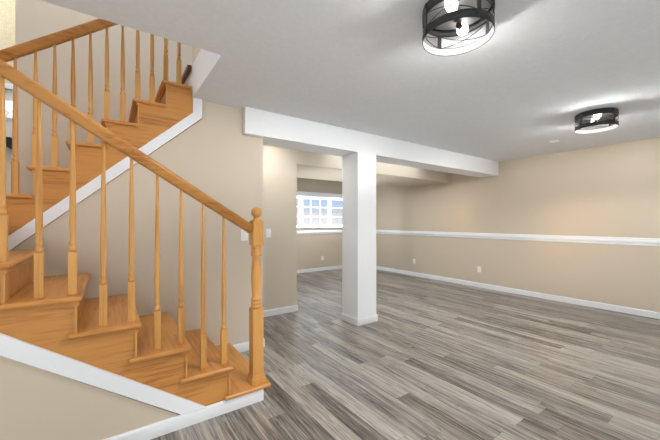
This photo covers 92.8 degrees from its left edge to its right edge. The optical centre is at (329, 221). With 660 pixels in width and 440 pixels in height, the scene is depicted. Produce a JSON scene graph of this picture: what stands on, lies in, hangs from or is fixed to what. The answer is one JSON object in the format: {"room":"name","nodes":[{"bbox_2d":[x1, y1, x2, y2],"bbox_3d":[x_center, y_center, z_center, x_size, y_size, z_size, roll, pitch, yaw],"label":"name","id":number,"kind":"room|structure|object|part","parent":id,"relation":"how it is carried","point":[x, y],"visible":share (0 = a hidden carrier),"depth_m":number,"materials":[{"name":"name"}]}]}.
{"room":"finished basement","nodes":[
{"label":"finished basement","id":0,"kind":"room"},
{"bbox_2d":[0,0,14,90],"bbox_3d":[-5.361,-1.265,4.630,2.250,5.150,0.150,0,0,-35],"label":"wall","id":1,"kind":"structure","parent":0,"point":[7,23],"depth_m":4.83,"materials":[{"name":"beige paint"}]},
{"bbox_2d":[5,83,12,193],"bbox_3d":[-4.903,-1.054,4.892,1.000,2.130,0.102,0,0,-35],"label":"entry door","id":2,"kind":"structure","parent":1,"relation":"in","point":[8,109],"depth_m":4.85,"materials":[{"name":"white"}]},
{"bbox_2d":[6,137,11,149],"bbox_3d":[-4.936,-1.190,4.760,0.163,0.180,0.070,0,0,-35],"label":"bracket","id":3,"kind":"object","parent":2,"relation":"attached to","point":[8,142],"visible":0.56,"depth_m":4.77,"materials":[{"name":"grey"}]},
{"bbox_2d":[0,356,179,439],"bbox_3d":[-2.156,0.872,1.195,3.111,0.872,0.098,0,0,-35],"label":"wall","id":4,"kind":"structure","parent":0,"point":[36,403],"depth_m":1.65,"materials":[{"name":"beige paint"}]},
{"bbox_2d":[103,389,263,439],"bbox_3d":[-1.941,1.265,1.279,3.558,0.085,0.013,0,0,-35],"label":"baseboard","id":5,"kind":"structure","parent":4,"relation":"attached to","point":[162,427],"depth_m":2.00,"materials":[{"name":"white"}]},
{"bbox_2d":[11,100,262,345],"bbox_3d":[-2.346,0.086,2.194,3.955,2.445,0.110,0,0,-35],"label":"wall","id":6,"kind":"structure","parent":0,"point":[215,153],"depth_m":2.86,"materials":[{"name":"beige paint"}]},
{"bbox_2d":[241,229,247,240],"bbox_3d":[-0.863,0.134,3.170,0.075,0.118,0.010,0,0,-35],"label":"light switch","id":7,"kind":"object","parent":6,"relation":"attached to","point":[244,235],"visible":0.82,"depth_m":3.17,"materials":[{"name":"white plastic"}]},
{"bbox_2d":[233,339,264,352],"bbox_3d":[-0.884,1.265,3.220,0.408,0.088,0.123,0,0,-35],"label":"baseboard","id":8,"kind":"structure","parent":6,"relation":"attached to","point":[242,347],"depth_m":3.16,"materials":[{"name":"white"}]},
{"bbox_2d":[15,0,296,309],"bbox_3d":[-1.729,-1.266,3.802,2.960,5.150,0.120,0,0,-35],"label":"wall","id":9,"kind":"structure","parent":0,"point":[34,19],"depth_m":3.31,"materials":[{"name":"beige paint"}]},
{"bbox_2d":[266,229,270,237],"bbox_3d":[-0.851,0.162,4.343,0.075,0.118,0.010,0,0,-35],"label":"light switch","id":10,"kind":"object","parent":9,"relation":"attached to","point":[268,232],"visible":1,"depth_m":4.34,"materials":[{"name":"white plastic"}]},
{"bbox_2d":[264,305,297,316],"bbox_3d":[-0.885,1.266,4.389,0.928,0.088,0.133,0,0,-35],"label":"baseboard","id":11,"kind":"structure","parent":9,"relation":"attached to","point":[281,310],"depth_m":4.44,"materials":[{"name":"white wood"}]},
{"bbox_2d":[193,47,200,62],"bbox_3d":[-0.950,-2.641,2.548,0.120,2.402,0.890,0,0,-35],"label":"wall","id":12,"kind":"structure","parent":0,"point":[196,51],"depth_m":2.79,"materials":[{"name":"beige paint"}]},
{"bbox_2d":[182,65,191,83],"bbox_3d":[-1.547,-1.423,3.282,0.065,0.039,0.920,0,0,-35],"label":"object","id":13,"kind":"structure","parent":12,"relation":"attached to","point":[187,71],"depth_m":2.98,"materials":[{"name":"brown wood"}]},
{"bbox_2d":[297,178,341,269],"bbox_3d":[-1.775,0.090,7.378,6.780,2.445,0.150,0,0,-35],"label":"wall","id":14,"kind":"structure","parent":0,"point":[312,249],"depth_m":8.33,"materials":[{"name":"beige paint"}]},
{"bbox_2d":[297,191,341,227],"bbox_3d":[-0.335,-0.294,8.287,2.020,0.925,0.170,0,0,-35],"label":"window","id":15,"kind":"structure","parent":14,"relation":"in","point":[328,197],"depth_m":8.26,"materials":[{"name":"white plastic"}]},
{"bbox_2d":[297,265,341,272],"bbox_3d":[-1.156,1.269,7.715,5.080,0.088,0.013,0,0,-35],"label":"baseboard","id":16,"kind":"structure","parent":14,"relation":"attached to","point":[318,269],"depth_m":8.33,"materials":[{"name":"white wood"}]},
{"bbox_2d":[297,230,341,234],"bbox_3d":[-1.153,0.284,7.710,5.080,0.108,0.026,0,0,-35],"label":"trim","id":17,"kind":"structure","parent":14,"relation":"attached to","point":[303,232],"depth_m":8.30,"materials":[{"name":"white wood"}]},
{"bbox_2d":[40,0,659,161],"bbox_3d":[0.377,-1.288,2.438,9.080,0.303,10.800,0,0,-35],"label":"ceiling","id":18,"kind":"structure","parent":0,"point":[530,78],"depth_m":2.32,"materials":[{"name":"white paint"}]},
{"bbox_2d":[243,107,498,177],"bbox_3d":[1.083,-1.003,4.672,4.945,0.263,0.340,0,0,-35],"label":"beam","id":19,"kind":"structure","parent":18,"relation":"attached to","point":[279,130],"depth_m":3.92,"materials":[{"name":"white paint"}]},
{"bbox_2d":[422,0,494,55],"bbox_3d":[0.676,-1.054,1.670,0.356,0.163,0.356,0,0,-35],"label":"ceiling light","id":20,"kind":"object","parent":18,"relation":"attached to","point":[441,19],"visible":1,"depth_m":1.68,"materials":[{"name":"black metal"}]},
{"bbox_3d":[0.613,-1.084,1.572,0.105,0.065,0.067,0,0,-35],"label":"bulb","id":21,"kind":"part","parent":20,"relation":"part of","materials":[{"name":"white glass"}]},
{"bbox_3d":[0.739,-1.084,1.767,0.105,0.065,0.067,0,0,-35],"label":"bulb","id":22,"kind":"part","parent":20,"relation":"part of","materials":[{"name":"white glass"}]},
{"bbox_2d":[575,107,618,133],"bbox_3d":[2.797,-1.052,3.305,0.356,0.163,0.356,0,0,-35],"label":"ceiling light","id":23,"kind":"object","parent":18,"relation":"attached to","point":[595,117],"visible":1,"depth_m":3.26,"materials":[{"name":"black metal"}]},
{"bbox_2d":[297,150,449,187],"bbox_3d":[0.699,-0.988,6.214,3.790,0.290,1.250,0,0,-35],"label":"beam","id":24,"kind":"structure","parent":0,"point":[314,165],"depth_m":5.80,"materials":[{"name":"beige paint"}]},
{"bbox_2d":[151,269,659,439],"bbox_3d":[0.377,1.348,2.436,9.080,0.080,10.800,0,0,-35],"label":"floor","id":25,"kind":"structure","parent":0,"point":[422,358],"depth_m":2.76,"materials":[{"name":"grey wood"}]},
{"bbox_2d":[0,18,270,414],"bbox_3d":[-1.709,-0.528,2.577,1.794,3.672,1.894,0,0,-35],"label":"staircase","id":26,"kind":"structure","parent":25,"relation":"on","point":[61,325],"depth_m":2.04,"materials":[{"name":"brown wood"}]},
{"bbox_2d":[342,152,375,318],"bbox_3d":[0.386,0.219,4.165,0.317,2.182,0.320,0,0,-35],"label":"column","id":27,"kind":"structure","parent":25,"relation":"on","point":[358,235],"depth_m":4.05,"materials":[{"name":"white paint"}]},
{"bbox_2d":[341,313,377,325],"bbox_3d":[0.386,1.266,4.165,0.343,0.088,0.346,0,0,-35],"label":"baseboard","id":28,"kind":"structure","parent":27,"relation":"attached to","point":[359,321],"depth_m":4.04,"materials":[{"name":"white"}]},
{"bbox_2d":[376,137,659,311],"bbox_3d":[3.980,0.088,4.989,0.150,2.445,10.800,0,0,-35],"label":"wall","id":29,"kind":"structure","parent":0,"point":[612,190],"depth_m":5.31,"materials":[{"name":"beige paint"}]},
{"bbox_2d":[376,266,659,318],"bbox_3d":[3.913,1.266,4.941,0.013,0.088,10.400,0,0,-35],"label":"baseboard","id":30,"kind":"structure","parent":29,"relation":"attached to","point":[634,311],"depth_m":5.35,"materials":[{"name":"white wood"}]},
{"bbox_2d":[376,230,659,245],"bbox_3d":[3.908,0.281,4.938,0.026,0.108,10.400,0,0,-35],"label":"trim","id":31,"kind":"structure","parent":29,"relation":"attached to","point":[610,240],"depth_m":5.35,"materials":[{"name":"white wood"}]},
{"label":"outside","id":32,"kind":"structure","parent":0,"visible":0},
{"bbox_2d":[297,198,341,224],"bbox_3d":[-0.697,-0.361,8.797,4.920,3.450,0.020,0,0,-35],"label":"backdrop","id":33,"kind":"structure","parent":32,"point":[320,214],"depth_m":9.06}
]}

